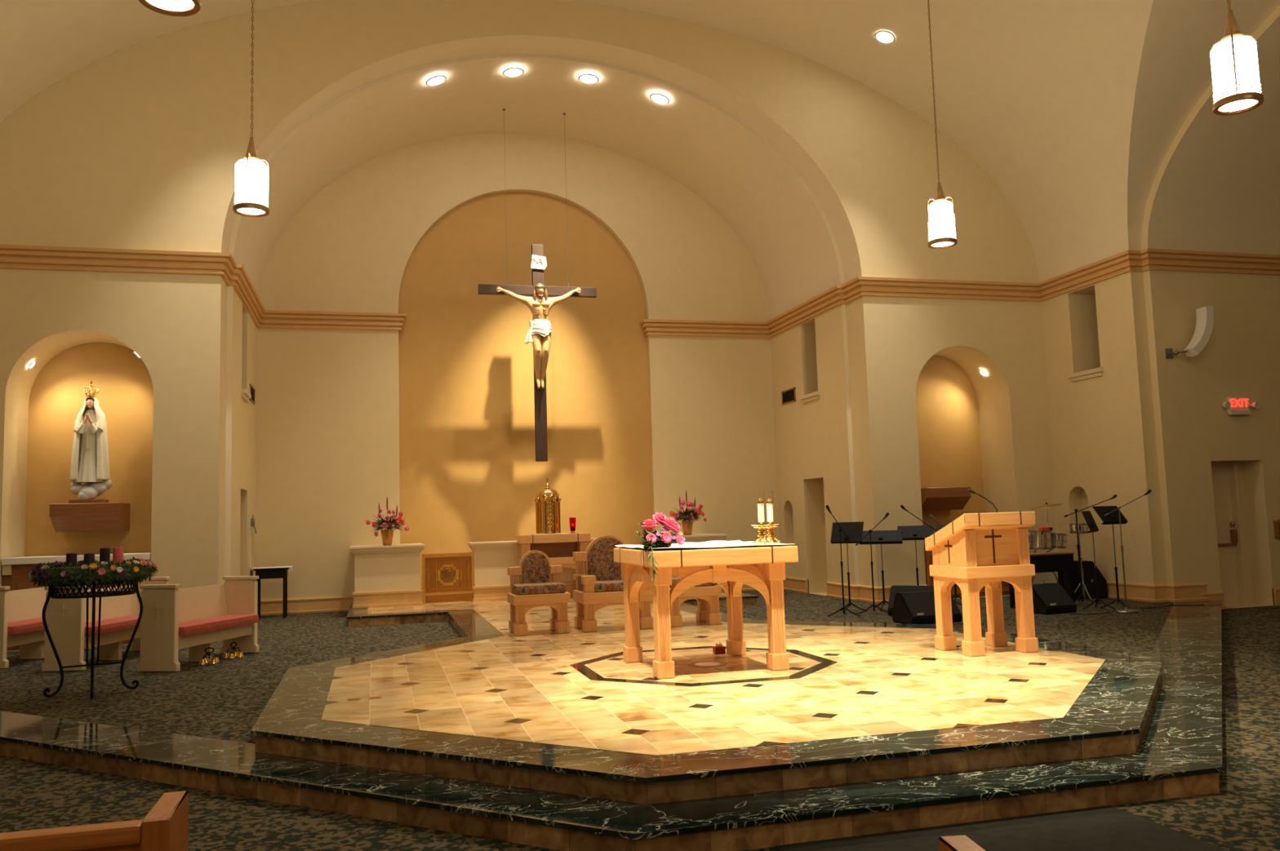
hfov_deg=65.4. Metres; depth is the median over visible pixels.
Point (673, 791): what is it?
platform riser
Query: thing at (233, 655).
bells
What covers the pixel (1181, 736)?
marble step
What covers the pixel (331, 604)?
baseboard
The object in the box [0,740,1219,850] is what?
step riser
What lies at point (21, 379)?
wall
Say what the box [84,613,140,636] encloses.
seat cushion
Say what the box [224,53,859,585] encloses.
wall
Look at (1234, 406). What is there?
exit sign
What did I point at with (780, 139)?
molding
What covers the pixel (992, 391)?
wall
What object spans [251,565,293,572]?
table cloth
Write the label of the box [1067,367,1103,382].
trim
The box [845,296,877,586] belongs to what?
wall
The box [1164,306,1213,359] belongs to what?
wall speaker
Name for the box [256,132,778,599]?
wall
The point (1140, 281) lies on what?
wall
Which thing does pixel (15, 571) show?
cabinet
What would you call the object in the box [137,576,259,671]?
pew
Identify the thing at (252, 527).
wall
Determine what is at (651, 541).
centrepiece
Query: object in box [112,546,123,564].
pillar candle
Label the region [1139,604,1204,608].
cable
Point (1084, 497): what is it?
wall
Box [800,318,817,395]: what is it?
window
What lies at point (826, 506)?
microphone stand
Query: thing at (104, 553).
pillar candle
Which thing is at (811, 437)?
wall
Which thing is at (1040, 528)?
case
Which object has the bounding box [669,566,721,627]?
chair
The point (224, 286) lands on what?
wall
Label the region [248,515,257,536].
intercom
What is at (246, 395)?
trim
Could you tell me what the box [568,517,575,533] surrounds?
sanctuary lamp
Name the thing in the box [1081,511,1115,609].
music stand
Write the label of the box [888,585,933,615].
floor monitor
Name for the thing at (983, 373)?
light
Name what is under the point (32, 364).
light
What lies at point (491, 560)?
wall
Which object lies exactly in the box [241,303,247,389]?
window
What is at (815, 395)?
trim
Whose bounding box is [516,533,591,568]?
table
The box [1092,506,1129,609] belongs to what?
music stand
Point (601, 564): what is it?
cushion
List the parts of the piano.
leg frame, lid, leg frame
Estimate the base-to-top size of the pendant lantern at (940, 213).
4.699 m
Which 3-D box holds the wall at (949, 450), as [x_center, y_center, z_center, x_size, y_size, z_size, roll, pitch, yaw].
[5.935,0.948,19.888,2.030,4.775,0.001,0,-6,-15]
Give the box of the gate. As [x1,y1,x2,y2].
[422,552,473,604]
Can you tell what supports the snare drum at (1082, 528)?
on the floor at (224, 700)
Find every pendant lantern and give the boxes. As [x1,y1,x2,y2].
[138,0,201,16]
[232,0,269,217]
[926,0,957,248]
[1209,0,1263,115]
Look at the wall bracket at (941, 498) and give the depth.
19.13 m
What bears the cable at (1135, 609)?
on the floor at (224, 700)
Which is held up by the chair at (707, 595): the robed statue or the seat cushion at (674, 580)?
the seat cushion at (674, 580)
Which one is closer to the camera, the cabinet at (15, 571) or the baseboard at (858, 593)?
the cabinet at (15, 571)
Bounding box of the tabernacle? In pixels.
[534,477,560,533]
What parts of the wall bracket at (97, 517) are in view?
moulding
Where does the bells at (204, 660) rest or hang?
on the floor at (224, 700)
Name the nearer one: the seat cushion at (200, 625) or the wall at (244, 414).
the seat cushion at (200, 625)
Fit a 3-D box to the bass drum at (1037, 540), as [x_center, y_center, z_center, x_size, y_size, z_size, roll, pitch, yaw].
[7.032,2.468,17.560,1.129,1.258,0.510,0,-6,-15]
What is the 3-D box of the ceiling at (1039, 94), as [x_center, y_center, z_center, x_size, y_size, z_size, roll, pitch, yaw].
[7.780,-6.555,5.151,30.254,4.848,28.650,0,-6,-15]
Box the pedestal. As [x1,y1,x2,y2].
[349,543,425,608]
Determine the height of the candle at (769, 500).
0.340 m
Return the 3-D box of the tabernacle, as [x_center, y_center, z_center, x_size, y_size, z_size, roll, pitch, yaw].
[-1.802,1.564,19.492,0.490,1.090,0.490,0,-6,-15]
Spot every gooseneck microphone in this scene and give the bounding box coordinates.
[929,515,942,528]
[967,488,997,512]
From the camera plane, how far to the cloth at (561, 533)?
19.23 m
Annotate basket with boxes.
[49,579,137,599]
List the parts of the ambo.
corner post, leg, panel, corner post, leg, rail, leg, panel, corner post, leg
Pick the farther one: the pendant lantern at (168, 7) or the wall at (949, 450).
the wall at (949, 450)
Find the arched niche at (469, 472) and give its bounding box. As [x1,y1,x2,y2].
[398,191,653,598]
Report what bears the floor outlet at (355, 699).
on the floor at (884, 681)
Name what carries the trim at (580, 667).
on the floor at (884, 681)
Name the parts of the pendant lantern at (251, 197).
bracket arm, lamp shade, chain, bracket arm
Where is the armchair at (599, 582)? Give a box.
[573,535,653,632]
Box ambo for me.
[924,511,1039,657]
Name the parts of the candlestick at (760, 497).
drip dish, stem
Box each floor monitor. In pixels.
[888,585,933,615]
[892,591,961,624]
[1031,582,1076,614]
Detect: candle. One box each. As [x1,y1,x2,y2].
[66,553,76,566]
[84,552,94,565]
[99,547,110,565]
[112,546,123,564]
[755,490,764,524]
[764,490,773,523]
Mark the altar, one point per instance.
(730, 567)
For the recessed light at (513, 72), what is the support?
in the ceiling at (783, 231)
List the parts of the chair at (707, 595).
leg, seat rail, leg, leg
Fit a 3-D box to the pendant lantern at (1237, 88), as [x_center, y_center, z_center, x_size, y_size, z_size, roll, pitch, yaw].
[5.604,-5.362,9.676,0.426,4.699,0.422,-1,-5,-11]
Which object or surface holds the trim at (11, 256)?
attached to the wall
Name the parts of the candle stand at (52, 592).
leg, leg, leg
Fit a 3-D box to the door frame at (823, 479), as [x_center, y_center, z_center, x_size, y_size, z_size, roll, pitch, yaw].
[4.045,2.274,20.613,0.001,2.379,0.980,0,-6,-15]
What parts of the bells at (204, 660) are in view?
handle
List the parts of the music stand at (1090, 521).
leg, leg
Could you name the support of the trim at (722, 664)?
on the floor at (884, 681)
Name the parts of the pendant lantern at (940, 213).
bracket arm, chain, lamp shade, bracket arm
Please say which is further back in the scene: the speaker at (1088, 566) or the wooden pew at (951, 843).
the speaker at (1088, 566)
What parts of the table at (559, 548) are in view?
leg, leg, rail, panel, leg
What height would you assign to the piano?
0.885 m
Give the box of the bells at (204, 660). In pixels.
[199,647,219,665]
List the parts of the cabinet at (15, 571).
door, raised panel, raised panel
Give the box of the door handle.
[1217,529,1238,546]
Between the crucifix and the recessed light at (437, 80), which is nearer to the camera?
the recessed light at (437, 80)
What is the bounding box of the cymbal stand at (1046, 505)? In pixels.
[1031,502,1062,552]
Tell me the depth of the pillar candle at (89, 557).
10.34 m
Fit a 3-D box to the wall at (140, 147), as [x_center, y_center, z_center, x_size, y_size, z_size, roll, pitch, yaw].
[-1.257,-2.148,17.194,18.960,10.860,0.001,0,-6,-15]
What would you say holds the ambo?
on the floor at (884, 681)
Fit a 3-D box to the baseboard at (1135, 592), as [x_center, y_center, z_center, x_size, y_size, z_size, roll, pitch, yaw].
[8.403,2.942,17.882,0.881,0.290,3.074,2,-6,-34]
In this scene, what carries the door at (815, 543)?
in the wall at (811, 437)
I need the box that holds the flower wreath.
[25,556,159,590]
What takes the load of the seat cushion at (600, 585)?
on the armchair at (599, 582)
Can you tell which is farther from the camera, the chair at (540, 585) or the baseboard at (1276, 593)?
the baseboard at (1276, 593)
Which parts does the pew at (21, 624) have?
panel, seat, backrest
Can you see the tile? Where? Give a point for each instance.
(705, 664)
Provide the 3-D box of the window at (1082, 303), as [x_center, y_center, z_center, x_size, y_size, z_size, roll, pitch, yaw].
[8.518,-1.773,18.542,0.620,1.530,0.720,0,-6,-15]
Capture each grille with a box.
[902,592,959,617]
[1031,584,1075,607]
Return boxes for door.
[240,488,247,576]
[803,477,827,595]
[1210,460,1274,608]
[1210,462,1253,605]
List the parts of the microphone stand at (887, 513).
leg, boom arm, leg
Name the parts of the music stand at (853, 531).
leg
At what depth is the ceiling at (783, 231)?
19.94 m
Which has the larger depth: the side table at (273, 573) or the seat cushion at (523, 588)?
the side table at (273, 573)
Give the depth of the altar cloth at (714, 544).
10.18 m
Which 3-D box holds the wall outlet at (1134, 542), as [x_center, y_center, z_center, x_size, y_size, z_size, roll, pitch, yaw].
[8.553,2.059,17.250,0.011,0.120,0.070,0,-6,-15]
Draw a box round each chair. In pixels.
[506,550,570,636]
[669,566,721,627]
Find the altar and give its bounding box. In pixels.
[613,545,798,679]
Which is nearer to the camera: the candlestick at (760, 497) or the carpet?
the carpet
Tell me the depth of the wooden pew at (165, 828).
3.03 m
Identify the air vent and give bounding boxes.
[249,384,255,404]
[781,387,795,404]
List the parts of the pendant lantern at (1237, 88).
chain, bracket arm, lamp shade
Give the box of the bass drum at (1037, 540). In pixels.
[1027,530,1066,584]
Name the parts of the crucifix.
thorn crown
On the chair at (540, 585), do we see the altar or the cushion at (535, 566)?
the cushion at (535, 566)
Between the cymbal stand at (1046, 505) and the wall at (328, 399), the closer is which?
the cymbal stand at (1046, 505)
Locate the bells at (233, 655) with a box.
[222,642,244,658]
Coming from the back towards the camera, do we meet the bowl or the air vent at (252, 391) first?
the air vent at (252, 391)
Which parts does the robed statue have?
crown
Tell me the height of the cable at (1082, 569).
0.650 m
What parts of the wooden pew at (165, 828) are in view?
rail, backrest, panel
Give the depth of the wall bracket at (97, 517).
15.33 m
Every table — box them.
[253,568,289,617]
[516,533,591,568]
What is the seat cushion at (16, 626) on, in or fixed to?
on the pew at (21, 624)
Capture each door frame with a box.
[822,479,827,577]
[1228,464,1248,605]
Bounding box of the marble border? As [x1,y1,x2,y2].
[250,590,1164,783]
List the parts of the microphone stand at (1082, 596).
boom arm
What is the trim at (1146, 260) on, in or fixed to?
attached to the wall at (1241, 357)
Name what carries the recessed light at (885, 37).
in the ceiling at (1039, 94)
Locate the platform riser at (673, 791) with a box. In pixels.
[255,597,1161,804]
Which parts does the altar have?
leg, leg, leg, leg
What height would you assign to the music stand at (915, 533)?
1.389 m
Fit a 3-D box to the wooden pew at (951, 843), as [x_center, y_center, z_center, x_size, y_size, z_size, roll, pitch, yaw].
[2.002,1.535,2.678,2.400,0.950,0.585,-1,-5,-5]
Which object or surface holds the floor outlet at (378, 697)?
on the floor at (884, 681)
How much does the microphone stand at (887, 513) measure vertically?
1.637 m
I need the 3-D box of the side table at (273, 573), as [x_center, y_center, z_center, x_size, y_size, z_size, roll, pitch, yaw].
[-6.954,3.160,18.832,0.600,0.930,0.480,0,-6,-15]
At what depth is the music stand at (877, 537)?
16.93 m
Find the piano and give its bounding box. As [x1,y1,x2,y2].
[1008,551,1075,608]
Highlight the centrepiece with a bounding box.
[635,512,684,580]
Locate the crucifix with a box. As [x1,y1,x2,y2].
[478,108,596,462]
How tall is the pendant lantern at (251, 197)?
4.699 m
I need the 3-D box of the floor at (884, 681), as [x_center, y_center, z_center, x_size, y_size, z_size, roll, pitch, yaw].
[-0.348,2.809,13.872,7.266,0.003,14.893,0,-6,-15]
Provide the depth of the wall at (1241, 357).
17.33 m
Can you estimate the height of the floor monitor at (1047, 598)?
0.430 m
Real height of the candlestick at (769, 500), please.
0.531 m
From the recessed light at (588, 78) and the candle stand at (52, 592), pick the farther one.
the recessed light at (588, 78)
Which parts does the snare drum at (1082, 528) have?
leg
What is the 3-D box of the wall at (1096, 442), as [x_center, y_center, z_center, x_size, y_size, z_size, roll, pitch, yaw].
[8.287,0.185,18.236,0.001,6.170,2.430,0,-6,-15]
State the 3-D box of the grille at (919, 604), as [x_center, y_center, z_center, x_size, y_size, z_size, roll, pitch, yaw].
[4.319,2.647,14.788,0.800,0.316,0.272,0,-6,-18]
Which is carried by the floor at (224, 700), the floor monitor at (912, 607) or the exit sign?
the floor monitor at (912, 607)
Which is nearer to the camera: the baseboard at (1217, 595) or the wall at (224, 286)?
the wall at (224, 286)
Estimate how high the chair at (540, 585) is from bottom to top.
1.100 m
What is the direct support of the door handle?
attached to the door at (1220, 470)
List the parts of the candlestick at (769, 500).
stem, drip dish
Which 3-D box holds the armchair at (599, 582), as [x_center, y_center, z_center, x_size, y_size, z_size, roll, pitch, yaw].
[-0.387,2.167,13.850,0.970,1.270,0.740,0,-6,-15]
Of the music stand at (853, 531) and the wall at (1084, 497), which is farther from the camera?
the wall at (1084, 497)
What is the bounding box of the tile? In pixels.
[695,662,720,666]
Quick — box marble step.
[0,600,1222,839]
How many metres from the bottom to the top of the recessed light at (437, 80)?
0.138 m
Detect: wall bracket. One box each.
[48,502,130,532]
[920,487,971,511]
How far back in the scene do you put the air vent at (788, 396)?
21.77 m
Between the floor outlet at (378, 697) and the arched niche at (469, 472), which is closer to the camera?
the floor outlet at (378, 697)
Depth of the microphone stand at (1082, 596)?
16.95 m
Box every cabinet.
[1,552,151,650]
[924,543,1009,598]
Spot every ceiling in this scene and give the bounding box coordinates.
[0,0,1279,282]
[233,57,840,319]
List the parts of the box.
dome lid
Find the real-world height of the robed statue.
1.930 m
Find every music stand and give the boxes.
[830,521,866,613]
[859,530,902,611]
[897,525,933,586]
[936,524,961,600]
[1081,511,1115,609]
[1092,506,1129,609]
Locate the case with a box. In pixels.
[1039,527,1053,530]
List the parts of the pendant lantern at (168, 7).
lamp shade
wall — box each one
[0,0,1057,589]
[0,329,133,652]
[24,342,153,556]
[217,276,226,584]
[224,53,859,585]
[230,286,257,576]
[251,514,254,567]
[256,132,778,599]
[467,537,596,601]
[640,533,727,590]
[770,304,855,595]
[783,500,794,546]
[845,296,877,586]
[915,355,984,543]
[933,346,1017,599]
[1040,271,1154,585]
[1068,486,1090,540]
[1081,490,1090,539]
[1130,4,1279,585]
[1149,270,1279,608]
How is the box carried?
on the floor at (884, 681)
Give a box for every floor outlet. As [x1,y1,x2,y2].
[346,697,360,701]
[368,696,382,699]
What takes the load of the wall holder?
attached to the wall at (1241, 357)
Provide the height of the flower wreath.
0.317 m
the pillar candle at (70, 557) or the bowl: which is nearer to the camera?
the bowl
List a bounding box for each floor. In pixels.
[0,590,1218,850]
[321,592,1105,755]
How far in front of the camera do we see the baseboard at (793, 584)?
21.48 m
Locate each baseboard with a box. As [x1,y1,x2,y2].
[260,595,353,615]
[741,577,808,593]
[826,582,927,604]
[1057,577,1208,603]
[1200,591,1226,609]
[1271,588,1279,605]
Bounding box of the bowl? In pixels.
[652,540,671,548]
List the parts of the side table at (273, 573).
leg, leg, leg, leg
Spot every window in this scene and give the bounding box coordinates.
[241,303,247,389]
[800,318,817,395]
[1067,284,1100,373]
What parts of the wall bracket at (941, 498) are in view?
moulding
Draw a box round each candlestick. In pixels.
[751,490,772,544]
[762,490,780,543]
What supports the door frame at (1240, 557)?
attached to the wall at (1241, 357)
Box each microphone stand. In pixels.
[825,505,861,617]
[855,512,888,614]
[900,505,962,605]
[1063,494,1117,604]
[1103,489,1151,613]
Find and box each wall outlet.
[1131,529,1134,536]
[1133,541,1136,548]
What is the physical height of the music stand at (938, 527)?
1.388 m
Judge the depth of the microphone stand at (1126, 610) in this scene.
15.46 m
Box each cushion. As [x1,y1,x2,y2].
[7,617,44,635]
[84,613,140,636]
[178,614,258,636]
[511,582,566,595]
[522,553,549,583]
[587,537,624,581]
[594,579,623,592]
[669,577,716,587]
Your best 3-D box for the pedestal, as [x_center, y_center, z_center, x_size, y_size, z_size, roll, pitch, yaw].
[-4.899,2.885,19.329,1.370,1.130,1.630,0,-6,-15]
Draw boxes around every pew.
[0,583,92,669]
[0,791,188,850]
[41,576,170,671]
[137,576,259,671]
[937,835,986,850]
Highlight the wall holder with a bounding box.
[1273,519,1279,537]
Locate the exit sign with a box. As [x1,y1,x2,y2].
[1222,397,1260,414]
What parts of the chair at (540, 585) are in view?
leg, post, leg, frame, seat rail, leg, post, leg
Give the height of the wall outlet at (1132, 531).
0.120 m
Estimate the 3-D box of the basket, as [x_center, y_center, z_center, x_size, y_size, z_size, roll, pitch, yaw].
[-5.758,1.707,10.522,0.823,0.173,0.824,-2,-5,5]
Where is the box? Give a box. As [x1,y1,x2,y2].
[712,643,725,654]
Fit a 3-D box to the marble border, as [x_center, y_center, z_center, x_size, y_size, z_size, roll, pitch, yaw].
[-0.290,2.804,13.655,8.260,0.030,15.440,0,-6,-15]
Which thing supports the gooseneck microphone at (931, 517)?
attached to the ambo
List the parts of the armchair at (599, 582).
leg, post, armrest, arm post, leg, frame, seat rail, leg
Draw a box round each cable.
[1042,568,1084,607]
[1070,608,1135,614]
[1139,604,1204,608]
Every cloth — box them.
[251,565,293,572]
[533,533,568,534]
[614,540,795,549]
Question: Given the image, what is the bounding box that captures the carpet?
[774,805,1229,850]
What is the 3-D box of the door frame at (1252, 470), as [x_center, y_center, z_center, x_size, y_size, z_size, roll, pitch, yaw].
[10.346,1.881,17.412,1.090,2.519,0.420,0,-6,-15]
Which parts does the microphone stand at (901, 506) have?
boom arm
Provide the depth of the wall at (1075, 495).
18.89 m
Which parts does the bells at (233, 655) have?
handle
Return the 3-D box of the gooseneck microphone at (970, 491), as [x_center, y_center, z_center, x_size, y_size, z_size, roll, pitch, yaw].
[3.616,0.822,10.505,0.318,0.317,0.048,-2,-5,-1]
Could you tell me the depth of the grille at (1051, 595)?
15.63 m
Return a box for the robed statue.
[68,381,111,503]
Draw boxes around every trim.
[0,244,406,332]
[241,388,251,402]
[569,646,838,686]
[640,248,1279,337]
[688,661,727,667]
[799,391,819,403]
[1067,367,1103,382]
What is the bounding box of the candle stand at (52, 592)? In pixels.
[41,579,142,698]
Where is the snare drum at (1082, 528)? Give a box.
[1069,523,1091,599]
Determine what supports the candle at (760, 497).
on the candlestick at (760, 497)
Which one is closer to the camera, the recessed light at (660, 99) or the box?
the box
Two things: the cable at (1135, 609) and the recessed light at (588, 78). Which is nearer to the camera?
the cable at (1135, 609)
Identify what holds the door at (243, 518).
in the wall at (244, 414)
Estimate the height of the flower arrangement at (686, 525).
0.920 m
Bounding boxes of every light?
[27,361,35,368]
[425,75,446,86]
[502,66,524,77]
[577,73,599,84]
[649,93,669,105]
[874,30,895,44]
[980,369,986,376]
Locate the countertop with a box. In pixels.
[1,552,151,564]
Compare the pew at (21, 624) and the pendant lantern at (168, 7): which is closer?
the pendant lantern at (168, 7)
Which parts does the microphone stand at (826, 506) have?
leg, boom arm, leg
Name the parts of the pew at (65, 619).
panel, backrest, seat, panel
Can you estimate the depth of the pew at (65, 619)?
12.44 m
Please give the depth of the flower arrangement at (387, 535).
18.84 m
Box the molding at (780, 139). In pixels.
[221,35,862,283]
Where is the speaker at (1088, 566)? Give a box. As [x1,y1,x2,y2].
[1062,560,1107,599]
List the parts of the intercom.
plate, lever arm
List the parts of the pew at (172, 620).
panel, backrest, seat, panel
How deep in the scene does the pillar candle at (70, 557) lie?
10.38 m
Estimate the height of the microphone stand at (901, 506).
1.758 m
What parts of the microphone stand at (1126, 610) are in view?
boom arm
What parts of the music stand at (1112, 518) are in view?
leg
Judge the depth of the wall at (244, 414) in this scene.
17.52 m

